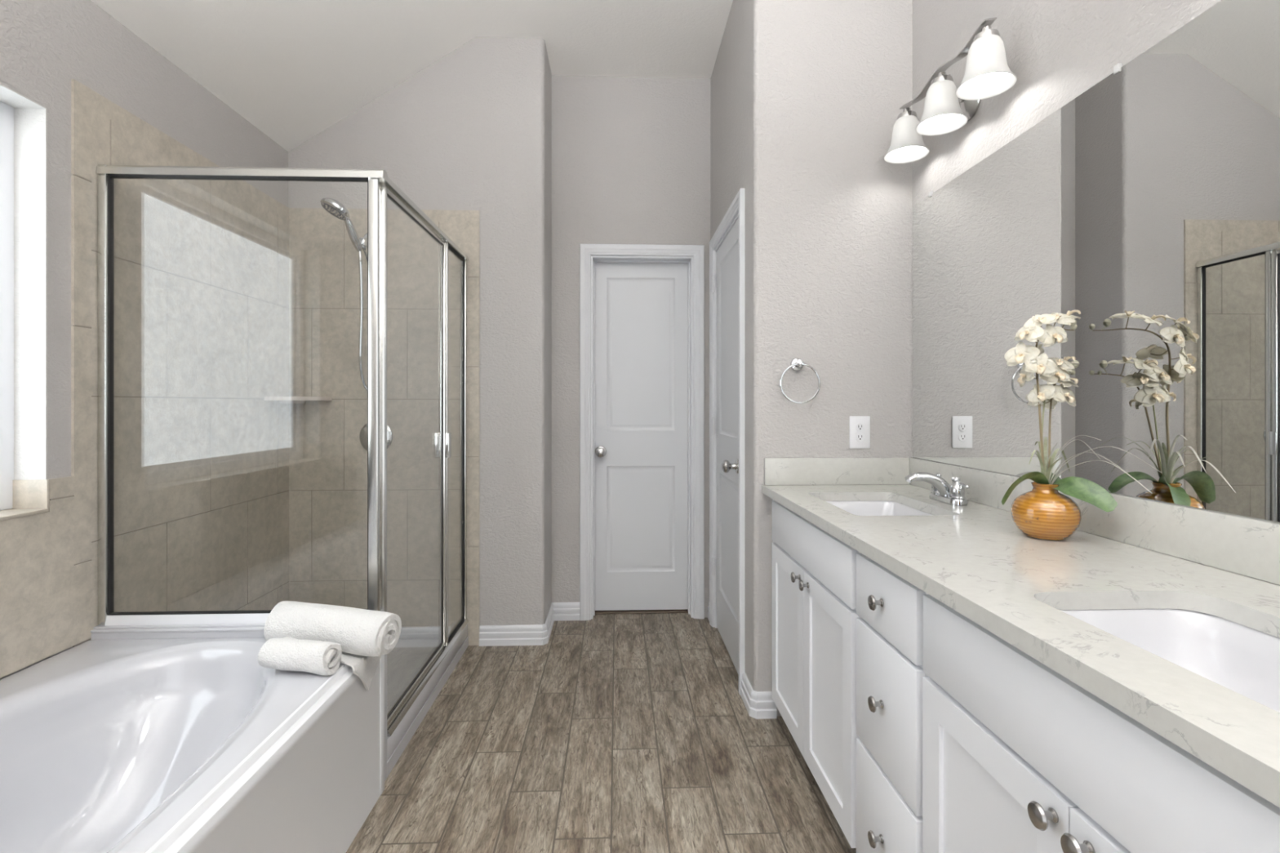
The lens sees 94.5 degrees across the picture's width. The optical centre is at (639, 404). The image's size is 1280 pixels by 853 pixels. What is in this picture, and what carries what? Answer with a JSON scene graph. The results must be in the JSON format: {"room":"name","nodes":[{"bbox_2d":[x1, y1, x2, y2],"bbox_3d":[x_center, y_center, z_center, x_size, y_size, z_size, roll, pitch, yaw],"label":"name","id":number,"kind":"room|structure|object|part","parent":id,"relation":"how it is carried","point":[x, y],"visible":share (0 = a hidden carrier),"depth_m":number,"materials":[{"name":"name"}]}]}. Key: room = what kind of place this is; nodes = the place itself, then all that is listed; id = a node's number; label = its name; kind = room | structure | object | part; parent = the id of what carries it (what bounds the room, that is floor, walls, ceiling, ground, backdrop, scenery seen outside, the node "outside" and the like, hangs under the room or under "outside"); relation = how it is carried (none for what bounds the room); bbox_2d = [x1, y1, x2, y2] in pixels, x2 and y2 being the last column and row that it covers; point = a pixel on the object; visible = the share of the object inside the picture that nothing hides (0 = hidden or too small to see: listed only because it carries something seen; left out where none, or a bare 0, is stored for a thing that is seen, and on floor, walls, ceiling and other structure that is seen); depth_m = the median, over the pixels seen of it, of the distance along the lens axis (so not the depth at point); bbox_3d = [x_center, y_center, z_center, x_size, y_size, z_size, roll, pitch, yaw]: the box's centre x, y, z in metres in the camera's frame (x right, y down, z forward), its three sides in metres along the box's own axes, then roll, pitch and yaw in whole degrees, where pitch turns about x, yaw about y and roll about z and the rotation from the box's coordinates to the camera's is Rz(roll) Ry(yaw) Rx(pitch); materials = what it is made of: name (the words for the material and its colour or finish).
{"room":"bathroom","nodes":[
{"label":"bathroom","id":0,"kind":"room"},
{"bbox_2d":[0,0,288,679],"bbox_3d":[-1.710,-0.072,0.694,0.140,2.535,4.420,0,0,-2],"label":"wall","id":1,"kind":"structure","parent":0,"point":[45,45],"depth_m":1.74,"materials":[{"name":"paint"}]},
{"bbox_2d":[0,101,13,511],"bbox_3d":[-1.766,-0.274,1.066,0.053,1.133,1.208,0,0,-2],"label":"window","id":2,"kind":"structure","parent":1,"relation":"in","point":[6,112],"depth_m":1.65,"materials":[{"name":"white plastic"}]},
{"bbox_2d":[0,83,47,479],"bbox_3d":[-1.707,-0.314,1.068,0.106,1.052,1.208,0,0,-2],"label":"trim","id":3,"kind":"structure","parent":1,"relation":"attached to","point":[30,117],"depth_m":1.67,"materials":[{"name":"paint"}]},
{"bbox_2d":[0,79,289,678],"bbox_3d":[-1.715,0.091,1.419,0.117,2.108,2.970,0,0,-2],"label":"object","id":4,"kind":"structure","parent":1,"relation":"attached to","point":[202,266],"depth_m":2.11,"materials":[{"name":"beige tile"}]},
{"bbox_2d":[91,631,386,781],"bbox_3d":[-1.243,0.947,1.851,0.869,0.497,0.055,0,0,-2],"label":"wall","id":5,"kind":"structure","parent":0,"point":[218,634],"depth_m":1.82,"materials":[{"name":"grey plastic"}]},
{"bbox_2d":[90,623,265,633],"bbox_3d":[-1.240,0.690,1.858,0.872,0.016,0.080,0,0,-2],"label":"trim","id":6,"kind":"structure","parent":5,"relation":"on","point":[232,627],"depth_m":1.82,"materials":[{"name":"grey plastic"}]},
{"bbox_2d":[91,0,733,151],"bbox_3d":[-0.281,-1.589,0.915,3.014,0.879,4.990,0,0,-2],"label":"ceiling","id":7,"kind":"structure","parent":0,"point":[293,69],"depth_m":2.68,"materials":[{"name":"paint"}]},
{"bbox_2d":[288,36,551,625],"bbox_3d":[-1.181,-0.337,3.151,1.390,3.064,0.450,0,0,-2],"label":"wall","id":8,"kind":"structure","parent":0,"point":[471,130],"depth_m":2.94,"materials":[{"name":"paint"}]},
{"bbox_2d":[264,396,332,403],"bbox_3d":[-1.611,-0.021,2.798,0.205,0.032,0.205,0,0,-2],"label":"corner shelf","id":9,"kind":"object","parent":8,"relation":"attached to","point":[282,399],"visible":1,"depth_m":2.75,"materials":[{"name":"beige ceramic"}]},
{"bbox_3d":[-1.611,-0.028,2.798,0.205,0.018,0.205,0,0,-2],"label":"shelf plate","id":10,"kind":"part","parent":9,"relation":"part of","materials":[{"name":"beige ceramic"}]},
{"bbox_2d":[320,197,367,391],"bbox_3d":[-1.340,-0.483,2.739,0.122,0.849,0.362,0,0,5],"label":"shower","id":11,"kind":"object","parent":8,"relation":"attached to","point":[335,207],"visible":0.73,"depth_m":2.72,"materials":[{"name":"silver metal"}]},
{"bbox_2d":[359,423,392,450],"bbox_3d":[-1.297,0.159,2.875,0.160,0.160,0.076,0,0,-2],"label":"shower valve","id":12,"kind":"object","parent":8,"relation":"attached to","point":[363,433],"visible":0.17,"depth_m":2.90,"materials":[{"name":"silver metal"}]},
{"bbox_2d":[288,208,479,645],"bbox_3d":[-1.258,0.116,2.919,0.922,2.158,0.008,0,0,-2],"label":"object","id":13,"kind":"structure","parent":8,"relation":"attached to","point":[328,459],"depth_m":2.92,"materials":[{"name":"beige tile"}]},
{"bbox_2d":[479,602,579,646],"bbox_3d":[-0.522,1.147,3.068,0.238,0.096,0.579,0,0,42],"label":"baseboard","id":14,"kind":"structure","parent":8,"relation":"attached to","point":[533,634],"depth_m":2.94,"materials":[{"name":"white wood"}]},
{"bbox_2d":[346,613,856,852],"bbox_3d":[-0.273,1.225,0.980,2.994,0.060,5.120,0,0,-2],"label":"floor","id":15,"kind":"structure","parent":0,"point":[616,733],"depth_m":1.99,"materials":[{"name":"brown wood"}]},
{"bbox_2d":[0,637,384,852],"bbox_3d":[-1.197,0.955,0.896,0.885,0.480,1.845,0,0,-2],"label":"bathtub","id":16,"kind":"object","parent":15,"relation":"on","point":[180,745],"visible":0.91,"depth_m":1.51,"materials":[{"name":"white ceramic"}]},
{"bbox_2d":[257,637,342,675],"bbox_3d":[-0.906,0.671,1.583,0.208,0.087,0.097,0,0,10],"label":"rolled towel","id":17,"kind":"object","parent":16,"relation":"on","point":[322,658],"visible":1,"depth_m":1.55,"materials":[{"name":"white fabric"}]},
{"bbox_2d":[263,600,401,690],"bbox_3d":[-0.889,0.702,1.707,0.388,0.239,0.224,0,0,-2],"label":"rolled towel","id":18,"kind":"object","parent":16,"relation":"on","point":[363,635],"visible":0.98,"depth_m":1.67,"materials":[{"name":"white fabric"}]},
{"bbox_2d":[95,164,468,777],"bbox_3d":[-1.256,0.227,2.375,0.882,1.937,1.077,0,0,-2],"label":"shower enclosure","id":19,"kind":"object","parent":15,"relation":"on","point":[422,660],"visible":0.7,"depth_m":1.88,"materials":[{"name":"silver metal"}]},
{"bbox_3d":[-1.246,0.668,1.858,0.808,0.028,0.038,0,0,-2],"label":"sill rail","id":20,"kind":"part","parent":19,"relation":"part of","materials":[{"name":"white metal"}]},
{"bbox_3d":[-0.840,-0.017,1.873,0.030,1.398,0.030,0,0,-2],"label":"corner post","id":21,"kind":"part","parent":19,"relation":"part of","materials":[{"name":"silver metal"}]},
{"bbox_3d":[-0.830,0.181,1.895,0.026,1.792,0.014,0,0,-2],"label":"hinge post","id":22,"kind":"part","parent":19,"relation":"part of","materials":[{"name":"silver metal"}]},
{"bbox_3d":[-0.842,0.172,2.242,0.022,1.751,0.676,0,0,-2],"label":"glass door","id":23,"kind":"part","parent":19,"relation":"part of","materials":[{"name":"clear glass"}]},
{"bbox_3d":[-0.856,0.176,2.564,0.068,0.107,0.040,0,0,-2],"label":"pull handle","id":24,"kind":"part","parent":19,"relation":"part of","materials":[{"name":"silver metal"}]},
{"bbox_3d":[-0.857,0.172,2.594,0.028,1.768,0.020,0,0,-2],"label":"strike post","id":25,"kind":"part","parent":19,"relation":"part of","materials":[{"name":"silver metal"}]},
{"bbox_2d":[771,499,861,848],"bbox_3d":[0.772,0.766,1.861,0.594,0.857,0.827,0,0,-2],"label":"vanity cabinet","id":26,"kind":"object","parent":15,"relation":"on","point":[814,615],"visible":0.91,"depth_m":1.71,"materials":[{"name":"white wood"}]},
{"bbox_3d":[0.506,0.801,2.013,0.019,0.576,0.372,0,0,-2],"label":"door","id":27,"kind":"part","parent":26,"relation":"part of","materials":[{"name":"white wood"}]},
{"bbox_3d":[0.489,0.543,1.859,0.028,0.033,0.033,0,0,-2],"label":"knob","id":28,"kind":"part","parent":26,"relation":"part of","materials":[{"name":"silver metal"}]},
{"bbox_3d":[0.492,0.543,1.776,0.028,0.033,0.033,0,0,-2],"label":"knob","id":29,"kind":"part","parent":26,"relation":"part of","materials":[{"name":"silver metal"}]},
{"bbox_3d":[0.521,0.801,1.638,0.019,0.576,0.372,0,0,-2],"label":"door","id":30,"kind":"part","parent":26,"relation":"part of","materials":[{"name":"white wood"}]},
{"bbox_2d":[856,552,928,852],"bbox_3d":[0.794,0.766,1.292,0.594,0.857,0.309,0,0,-2],"label":"drawer stack","id":31,"kind":"object","parent":15,"relation":"on","point":[890,673],"visible":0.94,"depth_m":1.25,"materials":[{"name":"white wood"}]},
{"bbox_3d":[0.511,0.943,1.283,0.028,0.033,0.033,0,0,-2],"label":"knob","id":32,"kind":"part","parent":31,"relation":"part of","materials":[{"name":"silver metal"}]},
{"bbox_3d":[0.511,0.650,1.283,0.028,0.033,0.033,0,0,-2],"label":"knob","id":33,"kind":"part","parent":31,"relation":"part of","materials":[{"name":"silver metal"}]},
{"bbox_3d":[0.511,0.430,1.283,0.028,0.033,0.033,0,0,-2],"label":"knob","id":34,"kind":"part","parent":31,"relation":"part of","materials":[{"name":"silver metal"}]},
{"bbox_3d":[0.535,0.946,1.282,0.019,0.286,0.288,0,0,-2],"label":"drawer","id":35,"kind":"part","parent":31,"relation":"part of","materials":[{"name":"white wood"}]},
{"bbox_3d":[0.535,0.653,1.282,0.019,0.280,0.288,0,0,-2],"label":"drawer","id":36,"kind":"part","parent":31,"relation":"part of","materials":[{"name":"white wood"}]},
{"bbox_3d":[0.535,0.430,1.282,0.019,0.146,0.288,0,0,-2],"label":"drawer","id":37,"kind":"part","parent":31,"relation":"part of","materials":[{"name":"white wood"}]},
{"bbox_2d":[922,594,1279,852],"bbox_3d":[0.816,0.766,0.744,0.594,0.857,0.786,0,0,-2],"label":"vanity cabinet","id":38,"kind":"object","parent":15,"relation":"on","point":[1019,757],"visible":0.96,"depth_m":0.80,"materials":[{"name":"white wood"}]},
{"bbox_3d":[0.549,0.801,0.934,0.019,0.576,0.360,0,0,-2],"label":"door","id":39,"kind":"part","parent":38,"relation":"part of","materials":[{"name":"white wood"}]},
{"bbox_2d":[761,484,1279,808],"bbox_3d":[0.797,0.322,1.304,0.588,0.030,1.944,0,0,-2],"label":"countertop","id":40,"kind":"structure","parent":38,"relation":"on","point":[973,558],"depth_m":0.98,"materials":[{"name":"white stone"}]},
{"bbox_2d":[764,457,909,484],"bbox_3d":[0.753,0.255,2.265,0.558,0.102,0.020,0,0,-2],"label":"side splash","id":41,"kind":"object","parent":40,"relation":"on","point":[866,470],"visible":1,"depth_m":2.25,"materials":[{"name":"white stone"}]},
{"bbox_2d":[826,500,931,515],"bbox_3d":[0.739,0.408,1.853,0.346,0.142,0.479,0,0,-2],"label":"undermount sink","id":42,"kind":"object","parent":40,"relation":"in","point":[861,508],"visible":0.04,"depth_m":2.07,"materials":[{"name":"white ceramic"}]},
{"bbox_2d":[904,471,968,506],"bbox_3d":[0.915,0.259,1.859,0.158,0.094,0.204,0,0,-2],"label":"faucet","id":43,"kind":"object","parent":40,"relation":"on","point":[942,491],"visible":1,"depth_m":1.84,"materials":[{"name":"silver metal"}]},
{"bbox_3d":[0.914,0.258,1.859,0.157,0.091,0.047,0,0,-2],"label":"spout","id":44,"kind":"part","parent":43,"relation":"part of","materials":[{"name":"silver metal"}]},
{"bbox_3d":[0.966,0.255,1.927,0.045,0.067,0.073,0,0,-2],"label":"handle","id":45,"kind":"part","parent":43,"relation":"part of","materials":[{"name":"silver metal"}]},
{"bbox_3d":[0.968,0.296,1.861,0.052,0.020,0.160,0,0,-2],"label":"deck plate","id":46,"kind":"part","parent":43,"relation":"part of","materials":[{"name":"silver metal"}]},
{"bbox_3d":[0.971,0.255,1.795,0.045,0.067,0.073,0,0,-2],"label":"handle","id":47,"kind":"part","parent":43,"relation":"part of","materials":[{"name":"silver metal"}]},
{"bbox_2d":[1001,310,1161,540],"bbox_3d":[1.003,0.042,1.337,0.234,0.528,0.286,0,0,-42],"label":"potted orchid","id":48,"kind":"object","parent":40,"relation":"on","point":[1042,512],"visible":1,"depth_m":1.35,"materials":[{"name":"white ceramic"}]},
{"bbox_3d":[0.887,-0.119,1.376,0.010,0.056,0.073,15,-15,-40],"label":"flower","id":49,"kind":"part","parent":48,"relation":"part of","materials":[{"name":"beige plant"}]},
{"bbox_3d":[0.908,-0.072,1.391,0.009,0.051,0.067,6,-22,4],"label":"flower","id":50,"kind":"part","parent":48,"relation":"part of","materials":[{"name":"beige plant"}]},
{"bbox_3d":[0.897,-0.167,1.362,0.009,0.051,0.067,28,0,-22],"label":"flower","id":51,"kind":"part","parent":48,"relation":"part of","materials":[{"name":"beige plant"}]},
{"bbox_3d":[0.907,0.149,1.353,0.058,0.089,0.031,0,0,-2],"label":"grass blade","id":52,"kind":"part","parent":48,"relation":"part of","materials":[{"name":"green plant"}]},
{"bbox_3d":[0.938,-0.126,1.405,0.061,0.046,0.009,0,42,-29],"label":"flower","id":53,"kind":"part","parent":48,"relation":"part of","materials":[{"name":"white plant"}]},
{"bbox_3d":[0.916,-0.093,1.351,0.067,0.051,0.009,18,0,20],"label":"flower","id":54,"kind":"part","parent":48,"relation":"part of","materials":[{"name":"beige plant"}]},
{"bbox_3d":[0.921,-0.193,1.365,0.067,0.009,0.051,-20,32,20],"label":"flower","id":55,"kind":"part","parent":48,"relation":"part of","materials":[{"name":"beige plant"}]},
{"bbox_3d":[0.950,0.141,1.409,0.010,0.105,0.078,0,0,17],"label":"grass blade","id":56,"kind":"part","parent":48,"relation":"part of","materials":[{"name":"green plant"}]},
{"bbox_3d":[0.958,-0.015,1.410,0.009,0.051,0.067,-27,27,-33],"label":"flower","id":57,"kind":"part","parent":48,"relation":"part of","materials":[{"name":"beige plant"}]},
{"bbox_3d":[0.932,-0.027,1.377,0.009,0.046,0.061,12,-36,-40],"label":"flower","id":58,"kind":"part","parent":48,"relation":"part of","materials":[{"name":"beige plant"}]},
{"bbox_3d":[0.978,0.136,1.428,0.010,0.114,0.134,0,0,34],"label":"grass blade","id":59,"kind":"part","parent":48,"relation":"part of","materials":[{"name":"green plant"}]},
{"bbox_3d":[0.937,0.244,1.369,0.136,0.125,0.136,0,0,-2],"label":"pot","id":60,"kind":"part","parent":48,"relation":"part of","materials":[{"name":"orange ceramic"}]},
{"bbox_3d":[0.946,0.140,1.361,0.023,0.105,0.014,0,0,43],"label":"grass blade","id":61,"kind":"part","parent":48,"relation":"part of","materials":[{"name":"green plant"}]},
{"bbox_3d":[0.940,-0.160,1.350,0.067,0.051,0.009,-14,-14,0],"label":"flower","id":62,"kind":"part","parent":48,"relation":"part of","materials":[{"name":"beige plant"}]},
{"bbox_3d":[0.927,0.154,1.327,0.009,0.079,0.080,0,0,14],"label":"grass blade","id":63,"kind":"part","parent":48,"relation":"part of","materials":[{"name":"green plant"}]},
{"bbox_3d":[0.988,0.006,1.403,0.140,0.378,0.071,0,0,-2],"label":"stem","id":64,"kind":"part","parent":48,"relation":"part of","materials":[{"name":"brown"}]},
{"bbox_3d":[0.959,-0.071,1.369,0.067,0.051,0.009,-10,-29,-1],"label":"flower","id":65,"kind":"part","parent":48,"relation":"part of","materials":[{"name":"beige plant"}]},
{"bbox_3d":[0.995,0.060,1.408,0.137,0.271,0.010,0,0,-34],"label":"stem","id":66,"kind":"part","parent":48,"relation":"part of","materials":[{"name":"brown"}]},
{"bbox_3d":[0.987,0.148,1.392,0.101,0.090,0.011,0,0,-25],"label":"grass blade","id":67,"kind":"part","parent":48,"relation":"part of","materials":[{"name":"green plant"}]},
{"bbox_3d":[0.981,-0.096,1.387,0.067,0.009,0.051,19,44,29],"label":"flower","id":68,"kind":"part","parent":48,"relation":"part of","materials":[{"name":"white plant"}]},
{"bbox_3d":[0.978,-0.025,1.366,0.073,0.056,0.010,16,-25,-11],"label":"flower","id":69,"kind":"part","parent":48,"relation":"part of","materials":[{"name":"beige plant"}]},
{"bbox_3d":[0.972,-0.200,1.379,0.073,0.010,0.056,17,43,40],"label":"flower","id":70,"kind":"part","parent":48,"relation":"part of","materials":[{"name":"beige plant"}]},
{"bbox_3d":[1.004,-0.209,1.398,0.073,0.010,0.056,-8,25,-41],"label":"flower","id":71,"kind":"part","parent":48,"relation":"part of","materials":[{"name":"beige plant"}]},
{"bbox_3d":[0.989,-0.058,1.383,0.073,0.010,0.056,0,42,-29],"label":"flower","id":72,"kind":"part","parent":48,"relation":"part of","materials":[{"name":"beige plant"}]},
{"bbox_3d":[0.965,0.130,1.318,0.050,0.126,0.097,0,0,-2],"label":"grass blade","id":73,"kind":"part","parent":48,"relation":"part of","materials":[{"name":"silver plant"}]},
{"bbox_3d":[0.984,0.136,1.343,0.099,0.114,0.009,0,0,29],"label":"grass blade","id":74,"kind":"part","parent":48,"relation":"part of","materials":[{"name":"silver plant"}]},
{"bbox_3d":[0.980,0.149,1.308,0.008,0.089,0.136,0,0,-35],"label":"grass blade","id":75,"kind":"part","parent":48,"relation":"part of","materials":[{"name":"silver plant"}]},
{"bbox_3d":[0.974,0.156,1.261,0.007,0.075,0.210,0,0,-19],"label":"grass blade","id":76,"kind":"part","parent":48,"relation":"part of","materials":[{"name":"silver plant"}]},
{"bbox_3d":[0.992,0.141,1.271,0.008,0.104,0.206,0,0,-29],"label":"grass blade","id":77,"kind":"part","parent":48,"relation":"part of","materials":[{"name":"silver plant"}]},
{"bbox_2d":[1059,608,1279,712],"bbox_3d":[0.779,0.408,0.754,0.339,0.142,0.481,0,0,-2],"label":"undermount sink","id":78,"kind":"object","parent":40,"relation":"in","point":[1245,660],"visible":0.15,"depth_m":0.94,"materials":[{"name":"white ceramic"}]},
{"bbox_3d":[0.531,0.541,0.778,0.028,0.033,0.033,0,0,-2],"label":"knob","id":79,"kind":"part","parent":38,"relation":"part of","materials":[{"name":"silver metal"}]},
{"bbox_3d":[0.533,0.541,0.719,0.028,0.033,0.033,0,0,-2],"label":"knob","id":80,"kind":"part","parent":38,"relation":"part of","materials":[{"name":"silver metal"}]},
{"bbox_3d":[0.563,0.801,0.572,0.019,0.576,0.360,0,0,-2],"label":"door","id":81,"kind":"part","parent":38,"relation":"part of","materials":[{"name":"white wood"}]},
{"bbox_2d":[551,75,710,617],"bbox_3d":[-0.050,-0.337,3.361,0.887,3.064,0.120,0,0,-2],"label":"wall","id":82,"kind":"structure","parent":0,"point":[631,155],"depth_m":3.29,"materials":[{"name":"paint"}]},
{"bbox_2d":[579,243,704,620],"bbox_3d":[0.010,0.152,3.356,0.692,2.085,0.148,0,0,-2],"label":"door","id":83,"kind":"structure","parent":82,"relation":"in","point":[642,306],"depth_m":3.39,"materials":[{"name":"white wood"}]},
{"bbox_3d":[-0.223,0.270,3.349,0.066,0.066,0.073,0,0,-2],"label":"knob","id":84,"kind":"part","parent":83,"relation":"part of","materials":[{"name":"silver metal"}]},
{"bbox_3d":[0.008,0.181,3.412,0.546,1.996,0.035,0,0,-2],"label":"panel","id":85,"kind":"part","parent":83,"relation":"part of","materials":[{"name":"white wood"}]},
{"bbox_2d":[710,0,912,716],"bbox_3d":[0.782,-0.337,2.865,0.737,3.064,1.175,0,0,-2],"label":"wall","id":86,"kind":"structure","parent":0,"point":[807,96],"depth_m":2.28,"materials":[{"name":"paint"}]},
{"bbox_2d":[707,601,709,621],"bbox_3d":[0.389,1.147,3.275,0.016,0.096,0.083,0,0,-2],"label":"baseboard","id":87,"kind":"structure","parent":86,"relation":"attached to","point":[708,602],"depth_m":3.29,"materials":[{"name":"white wood"}]},
{"bbox_2d":[709,188,744,695],"bbox_3d":[0.436,0.153,2.832,0.177,2.084,0.802,0,0,-2],"label":"door","id":88,"kind":"structure","parent":86,"relation":"in","point":[726,245],"depth_m":2.82,"materials":[{"name":"white wood"}]},
{"bbox_3d":[0.438,0.183,2.832,0.035,1.999,0.656,0,0,-2],"label":"panel","id":89,"kind":"part","parent":88,"relation":"part of","materials":[{"name":"white wood"}]},
{"bbox_3d":[0.394,0.270,2.583,0.073,0.066,0.066,0,0,-2],"label":"knob","id":90,"kind":"part","parent":88,"relation":"part of","materials":[{"name":"silver metal"}]},
{"bbox_2d":[740,672,777,719],"bbox_3d":[0.467,1.147,2.339,0.100,0.096,0.182,0,0,-2],"label":"baseboard","id":91,"kind":"structure","parent":86,"relation":"attached to","point":[758,704],"depth_m":2.25,"materials":[{"name":"white wood"}]},
{"bbox_2d":[779,358,820,404],"bbox_3d":[0.602,-0.090,2.243,0.154,0.175,0.054,0,0,-2],"label":"towel ring","id":92,"kind":"object","parent":86,"relation":"attached to","point":[796,364],"visible":1,"depth_m":2.23,"materials":[{"name":"silver metal"}]},
{"bbox_3d":[0.602,-0.153,2.243,0.050,0.050,0.054,0,0,-2],"label":"wall post","id":93,"kind":"part","parent":92,"relation":"part of","materials":[{"name":"silver metal"}]},
{"bbox_2d":[849,416,870,448],"bbox_3d":[0.846,0.107,2.275,0.080,0.124,0.008,0,0,-2],"label":"wall outlet","id":94,"kind":"object","parent":86,"relation":"attached to","point":[860,426],"visible":1,"depth_m":2.27,"materials":[{"name":"white plastic"}]},
{"bbox_2d":[855,433,864,441],"bbox_3d":[0.846,0.127,2.273,0.034,0.034,0.003,0,0,-2],"label":"receptacle","id":95,"kind":"object","parent":94,"relation":"attached to","point":[859,437],"depth_m":2.27,"materials":[{"name":"white plastic"}]},
{"bbox_2d":[855,422,864,431],"bbox_3d":[0.846,0.087,2.273,0.034,0.034,0.003,0,0,-2],"label":"receptacle","id":96,"kind":"object","parent":94,"relation":"attached to","point":[860,427],"depth_m":2.27,"materials":[{"name":"white plastic"}]},
{"bbox_2d":[912,0,1221,206],"bbox_3d":[1.186,-0.337,0.444,0.120,3.064,3.695,0,0,-2],"label":"wall","id":97,"kind":"structure","parent":0,"point":[1056,51],"depth_m":1.66,"materials":[{"name":"paint"}]},
{"bbox_2d":[884,17,1017,163],"bbox_3d":[0.979,-0.985,1.892,0.180,0.184,0.605,0,0,-2],"label":"vanity light","id":98,"kind":"object","parent":97,"relation":"attached to","point":[948,108],"visible":1,"depth_m":1.85,"materials":[{"name":"white glass"}]},
{"bbox_3d":[0.954,-0.959,2.119,0.149,0.130,0.149,0,0,-2],"label":"lamp shade","id":99,"kind":"part","parent":98,"relation":"part of","materials":[{"name":"white glass"}]},
{"bbox_3d":[0.963,-0.970,1.891,0.060,0.105,0.060,0,0,-2],"label":"bulb","id":100,"kind":"part","parent":98,"relation":"part of","materials":[{"name":"white glass"}]},
{"bbox_3d":[0.963,-0.959,1.891,0.149,0.130,0.149,0,0,-2],"label":"lamp shade","id":101,"kind":"part","parent":98,"relation":"part of","materials":[{"name":"white glass"}]},
{"bbox_3d":[1.052,-0.982,1.909,0.031,0.124,0.124,0,0,-2],"label":"plate","id":102,"kind":"part","parent":98,"relation":"part of","materials":[{"name":"silver metal"}]},
{"bbox_3d":[0.972,-0.970,1.663,0.060,0.105,0.060,0,0,-2],"label":"bulb","id":103,"kind":"part","parent":98,"relation":"part of","materials":[{"name":"white glass"}]},
{"bbox_3d":[0.972,-0.959,1.663,0.149,0.130,0.149,0,0,-2],"label":"lamp shade","id":104,"kind":"part","parent":98,"relation":"part of","materials":[{"name":"white glass"}]},
{"bbox_2d":[907,457,1279,585],"bbox_3d":[1.081,0.255,1.315,0.020,0.102,1.944,0,0,-2],"label":"backsplash","id":105,"kind":"structure","parent":97,"relation":"attached to","point":[1245,546],"depth_m":1.21,"materials":[{"name":"white stone"}]},
{"bbox_2d":[912,0,1279,523],"bbox_3d":[1.087,-0.284,1.309,0.010,0.976,1.932,0,0,-2],"label":"wall mirror","id":106,"kind":"object","parent":97,"relation":"attached to","point":[1146,206],"visible":1,"depth_m":1.30,"materials":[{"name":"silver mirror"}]}
]}

